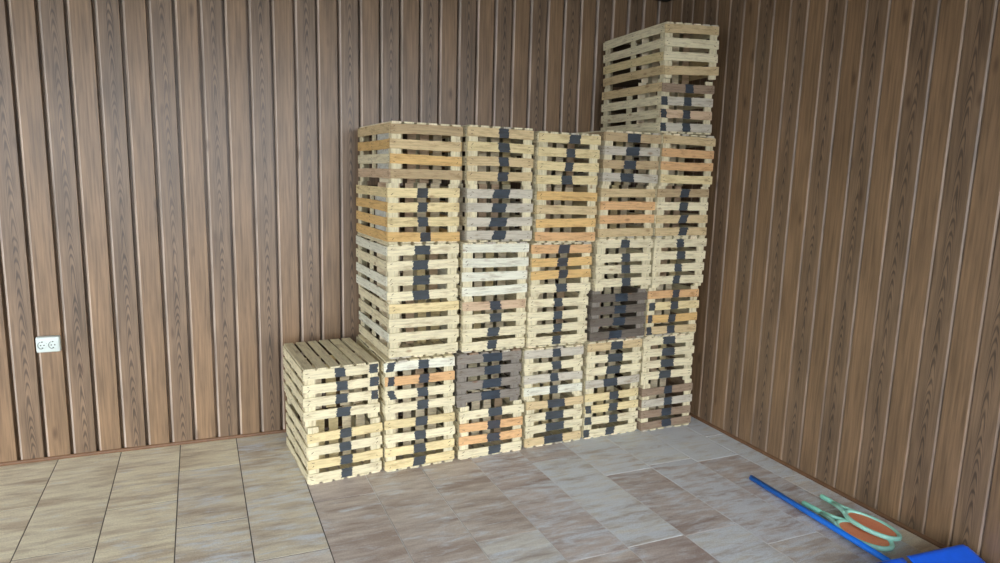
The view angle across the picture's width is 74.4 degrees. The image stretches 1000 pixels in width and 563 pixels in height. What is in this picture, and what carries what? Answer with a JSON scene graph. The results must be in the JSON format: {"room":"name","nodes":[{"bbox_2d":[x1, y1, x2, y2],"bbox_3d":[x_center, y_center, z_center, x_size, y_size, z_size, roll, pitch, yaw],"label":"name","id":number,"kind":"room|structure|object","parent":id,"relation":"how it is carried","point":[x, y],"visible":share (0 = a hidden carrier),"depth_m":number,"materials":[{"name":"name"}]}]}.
{"room":"storage room","nodes":[
{"label":"storage room","id":0,"kind":"room"},
{"bbox_2d":[0,0,666,461],"bbox_3d":[-1.780,-0.483,3.570,6.360,2.862,0.050,-2,10,-23],"label":"wall","id":1,"kind":"structure","parent":0,"point":[179,179],"depth_m":3.64,"materials":[{"name":"brown wood"}]},
{"bbox_2d":[35,335,61,352],"bbox_3d":[-2.344,0.324,3.420,0.106,0.082,0.044,-2,10,-23],"label":"wall outlet","id":2,"kind":"object","parent":1,"relation":"attached to","point":[52,343],"visible":1,"depth_m":3.40,"materials":[{"name":"white plastic"}]},
{"bbox_2d":[0,415,402,465],"bbox_3d":[-1.831,0.924,3.758,6.300,0.019,0.009,-2,10,-23],"label":"baseboard","id":3,"kind":"structure","parent":1,"relation":"attached to","point":[7,463],"depth_m":3.68,"materials":[{"name":"brown wood"}]},
{"bbox_2d":[0,404,940,562],"bbox_3d":[-0.780,1.376,1.281,6.510,0.030,5.687,-2,10,-23],"label":"floor","id":4,"kind":"structure","parent":0,"point":[683,493],"depth_m":3.12,"materials":[{"name":"tile"}]},
{"bbox_2d":[285,389,382,484],"bbox_3d":[-0.922,0.828,3.620,0.392,0.300,0.554,-3,10,-28],"label":"crate","id":5,"kind":"object","parent":4,"relation":"on","point":[320,448],"visible":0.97,"depth_m":3.43,"materials":[{"name":"brown wood"}]},
{"bbox_2d":[283,338,379,426],"bbox_3d":[-0.928,0.530,3.584,0.392,0.300,0.552,-3,10,-28],"label":"crate","id":6,"kind":"object","parent":5,"relation":"on","point":[305,381],"visible":1,"depth_m":3.40,"materials":[{"name":"brown wood"}]},
{"bbox_2d":[362,384,454,471],"bbox_3d":[-0.559,0.805,3.820,0.396,0.303,0.623,-3,10,-25],"label":"crate","id":7,"kind":"object","parent":4,"relation":"on","point":[425,422],"visible":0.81,"depth_m":3.57,"materials":[{"name":"brown wood"}]},
{"bbox_2d":[356,331,454,417],"bbox_3d":[-0.554,0.507,3.764,0.394,0.303,0.623,-3,10,-25],"label":"crate","id":8,"kind":"object","parent":7,"relation":"on","point":[390,373],"visible":0.78,"depth_m":3.50,"materials":[{"name":"brown wood"}]},
{"bbox_2d":[359,285,458,358],"bbox_3d":[-0.535,0.200,3.763,0.393,0.303,0.624,-3,10,-26],"label":"crate","id":9,"kind":"object","parent":8,"relation":"on","point":[423,321],"visible":0.91,"depth_m":3.54,"materials":[{"name":"brown wood"}]},
{"bbox_2d":[356,233,458,303],"bbox_3d":[-0.530,-0.091,3.670,0.394,0.303,0.624,-3,10,-26],"label":"crate","id":10,"kind":"object","parent":9,"relation":"on","point":[441,281],"visible":0.94,"depth_m":3.44,"materials":[{"name":"brown wood"}]},
{"bbox_2d":[356,181,459,243],"bbox_3d":[-0.524,-0.395,3.650,0.395,0.303,0.624,-3,10,-26],"label":"crate","id":11,"kind":"object","parent":10,"relation":"on","point":[403,214],"visible":1,"depth_m":3.42,"materials":[{"name":"brown wood"}]},
{"bbox_2d":[358,121,462,183],"bbox_3d":[-0.506,-0.694,3.603,0.391,0.303,0.624,-3,10,-26],"label":"crate","id":12,"kind":"object","parent":11,"relation":"on","point":[394,138],"visible":1,"depth_m":3.37,"materials":[{"name":"brown wood"}]},
{"bbox_2d":[424,375,523,459],"bbox_3d":[-0.175,0.787,3.994,0.400,0.304,0.625,-3,10,-24],"label":"crate","id":13,"kind":"object","parent":4,"relation":"on","point":[484,418],"visible":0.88,"depth_m":3.74,"materials":[{"name":"brown wood"}]},
{"bbox_2d":[424,336,521,407],"bbox_3d":[-0.187,0.489,3.934,0.393,0.304,0.623,-3,10,-25],"label":"crate","id":14,"kind":"object","parent":13,"relation":"on","point":[472,365],"visible":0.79,"depth_m":3.66,"materials":[{"name":"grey wood"}]},
{"bbox_2d":[425,281,525,352],"bbox_3d":[-0.161,0.185,3.917,0.390,0.303,0.624,-3,10,-25],"label":"crate","id":15,"kind":"object","parent":14,"relation":"on","point":[488,325],"visible":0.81,"depth_m":3.66,"materials":[{"name":"brown wood"}]},
{"bbox_2d":[425,240,528,298],"bbox_3d":[-0.151,-0.108,3.831,0.394,0.304,0.623,-3,10,-25],"label":"crate","id":16,"kind":"object","parent":15,"relation":"on","point":[484,263],"visible":0.54,"depth_m":3.56,"materials":[{"name":"brown wood"}]},
{"bbox_2d":[429,182,532,241],"bbox_3d":[-0.128,-0.413,3.817,0.393,0.303,0.624,-3,10,-25],"label":"crate","id":17,"kind":"object","parent":16,"relation":"on","point":[482,218],"visible":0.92,"depth_m":3.56,"materials":[{"name":"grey wood"}]},
{"bbox_2d":[429,125,533,185],"bbox_3d":[-0.126,-0.712,3.761,0.389,0.304,0.624,-3,10,-25],"label":"crate","id":18,"kind":"object","parent":17,"relation":"on","point":[482,146],"visible":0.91,"depth_m":3.50,"materials":[{"name":"brown wood"}]},
{"bbox_2d":[487,371,583,447],"bbox_3d":[0.191,0.770,4.170,0.392,0.301,0.624,-3,10,-25],"label":"crate","id":19,"kind":"object","parent":4,"relation":"on","point":[552,420],"visible":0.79,"depth_m":3.92,"materials":[{"name":"brown wood"}]},
{"bbox_2d":[488,335,583,399],"bbox_3d":[0.184,0.477,4.089,0.390,0.301,0.624,-3,10,-24],"label":"crate","id":20,"kind":"object","parent":19,"relation":"on","point":[531,363],"visible":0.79,"depth_m":3.81,"materials":[{"name":"brown wood"}]},
{"bbox_2d":[493,281,587,347],"bbox_3d":[0.210,0.174,4.075,0.396,0.302,0.624,-3,10,-24],"label":"crate","id":21,"kind":"object","parent":20,"relation":"on","point":[553,332],"visible":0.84,"depth_m":3.82,"materials":[{"name":"brown wood"}]},
{"bbox_2d":[494,241,591,296],"bbox_3d":[0.218,-0.116,3.988,0.392,0.302,0.623,-3,10,-25],"label":"crate","id":22,"kind":"object","parent":21,"relation":"on","point":[568,261],"visible":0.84,"depth_m":3.72,"materials":[{"name":"brown wood"}]},
{"bbox_2d":[499,185,596,242],"bbox_3d":[0.247,-0.418,3.965,0.392,0.302,0.624,-3,10,-24],"label":"crate","id":23,"kind":"object","parent":22,"relation":"on","point":[552,221],"visible":0.7,"depth_m":3.70,"materials":[{"name":"brown wood"}]},
{"bbox_2d":[498,131,600,188],"bbox_3d":[0.256,-0.715,3.914,0.397,0.301,0.625,-3,10,-24],"label":"crate","id":24,"kind":"object","parent":23,"relation":"on","point":[548,146],"visible":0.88,"depth_m":3.65,"materials":[{"name":"brown wood"}]},
{"bbox_2d":[539,366,637,438],"bbox_3d":[0.562,0.751,4.332,0.394,0.306,0.623,-3,10,-24],"label":"crate","id":25,"kind":"object","parent":4,"relation":"on","point":[605,407],"visible":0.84,"depth_m":4.08,"materials":[{"name":"brown wood"}]},
{"bbox_2d":[539,322,641,391],"bbox_3d":[0.565,0.454,4.255,0.391,0.306,0.624,-3,10,-24],"label":"crate","id":26,"kind":"object","parent":25,"relation":"on","point":[607,356],"visible":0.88,"depth_m":3.98,"materials":[{"name":"brown wood"}]},
{"bbox_2d":[542,279,646,341],"bbox_3d":[0.587,0.149,4.224,0.394,0.306,0.623,-3,10,-24],"label":"crate","id":27,"kind":"object","parent":26,"relation":"on","point":[601,325],"visible":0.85,"depth_m":3.97,"materials":[{"name":"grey wood"}]},
{"bbox_2d":[545,238,652,290],"bbox_3d":[0.605,-0.148,4.149,0.395,0.306,0.624,-3,10,-24],"label":"crate","id":28,"kind":"object","parent":27,"relation":"on","point":[622,264],"visible":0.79,"depth_m":3.88,"materials":[{"name":"brown wood"}]},
{"bbox_2d":[551,184,654,238],"bbox_3d":[0.615,-0.454,4.125,0.389,0.306,0.622,-3,10,-25],"label":"crate","id":29,"kind":"object","parent":28,"relation":"on","point":[612,223],"visible":0.73,"depth_m":3.87,"materials":[{"name":"brown wood"}]},
{"bbox_2d":[551,130,661,185],"bbox_3d":[0.635,-0.755,4.074,0.394,0.306,0.623,-3,10,-24],"label":"crate","id":30,"kind":"object","parent":29,"relation":"on","point":[618,145],"visible":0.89,"depth_m":3.80,"materials":[{"name":"brown wood"}]},
{"bbox_2d":[595,361,692,431],"bbox_3d":[0.941,0.739,4.473,0.395,0.306,0.624,-2,10,-23],"label":"crate","id":31,"kind":"object","parent":4,"relation":"on","point":[654,400],"visible":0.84,"depth_m":4.21,"materials":[{"name":"brown wood"}]},
{"bbox_2d":[596,333,693,384],"bbox_3d":[0.935,0.438,4.415,0.396,0.306,0.623,-2,10,-23],"label":"crate","id":32,"kind":"object","parent":31,"relation":"on","point":[654,349],"visible":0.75,"depth_m":4.14,"materials":[{"name":"brown wood"}]},
{"bbox_2d":[603,273,698,336],"bbox_3d":[0.954,0.134,4.376,0.395,0.306,0.624,-2,10,-23],"label":"crate","id":33,"kind":"object","parent":32,"relation":"on","point":[659,304],"visible":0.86,"depth_m":4.12,"materials":[{"name":"brown wood"}]},
{"bbox_2d":[605,237,706,287],"bbox_3d":[0.975,-0.165,4.309,0.395,0.306,0.625,-2,10,-23],"label":"crate","id":34,"kind":"object","parent":33,"relation":"on","point":[669,255],"visible":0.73,"depth_m":4.04,"materials":[{"name":"brown wood"}]},
{"bbox_2d":[608,185,708,237],"bbox_3d":[0.985,-0.470,4.274,0.392,0.306,0.623,-2,10,-24],"label":"crate","id":35,"kind":"object","parent":34,"relation":"on","point":[667,214],"visible":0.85,"depth_m":4.01,"materials":[{"name":"brown wood"}]},
{"bbox_2d":[611,133,715,186],"bbox_3d":[1.003,-0.772,4.228,0.395,0.307,0.623,-3,10,-24],"label":"crate","id":36,"kind":"object","parent":35,"relation":"on","point":[673,151],"visible":0.57,"depth_m":3.96,"materials":[{"name":"brown wood"}]},
{"bbox_2d":[601,78,714,134],"bbox_3d":[0.974,-1.075,4.152,0.392,0.306,0.623,-4,11,-25],"label":"crate","id":37,"kind":"object","parent":36,"relation":"on","point":[673,101],"visible":0.93,"depth_m":3.95,"materials":[{"name":"brown wood"}]},
{"bbox_2d":[603,22,718,89],"bbox_3d":[0.988,-1.388,4.122,0.407,0.325,0.663,-2,10,-23],"label":"crate","id":38,"kind":"object","parent":37,"relation":"on","point":[679,48],"visible":0.94,"depth_m":3.93,"materials":[{"name":"brown wood"}]},
{"bbox_2d":[801,501,894,550],"bbox_3d":[1.600,1.128,3.058,0.177,0.025,0.454,-3,10,-27],"label":"racket","id":39,"kind":"object","parent":4,"relation":"on","point":[879,544],"visible":0.64,"depth_m":2.99,"materials":[{"name":"green plastic"}]},
{"bbox_2d":[820,494,901,541],"bbox_3d":[1.673,1.111,3.101,0.192,0.046,0.421,-4,11,-32],"label":"racket","id":40,"kind":"object","parent":4,"relation":"on","point":[872,525],"visible":1,"depth_m":3.05,"materials":[{"name":"green plastic"}]},
{"bbox_2d":[749,475,985,562],"bbox_3d":[1.562,1.117,2.871,0.697,0.106,1.362,-2,10,-23],"label":"snow shovel","id":41,"kind":"object","parent":4,"relation":"on","point":[960,553],"visible":1,"depth_m":2.72,"materials":[{"name":"blue plastic"}]},
{"bbox_2d":[648,0,999,562],"bbox_3d":[2.043,-0.222,2.603,0.050,2.862,4.858,-2,10,-23],"label":"wall","id":42,"kind":"structure","parent":0,"point":[847,332],"depth_m":3.21,"materials":[{"name":"brown wood"}]},
{"bbox_2d":[669,404,946,547],"bbox_3d":[2.013,1.194,2.732,0.009,0.019,4.888,-2,10,-23],"label":"baseboard","id":43,"kind":"structure","parent":42,"relation":"attached to","point":[926,538],"depth_m":3.43,"materials":[{"name":"brown wood"}]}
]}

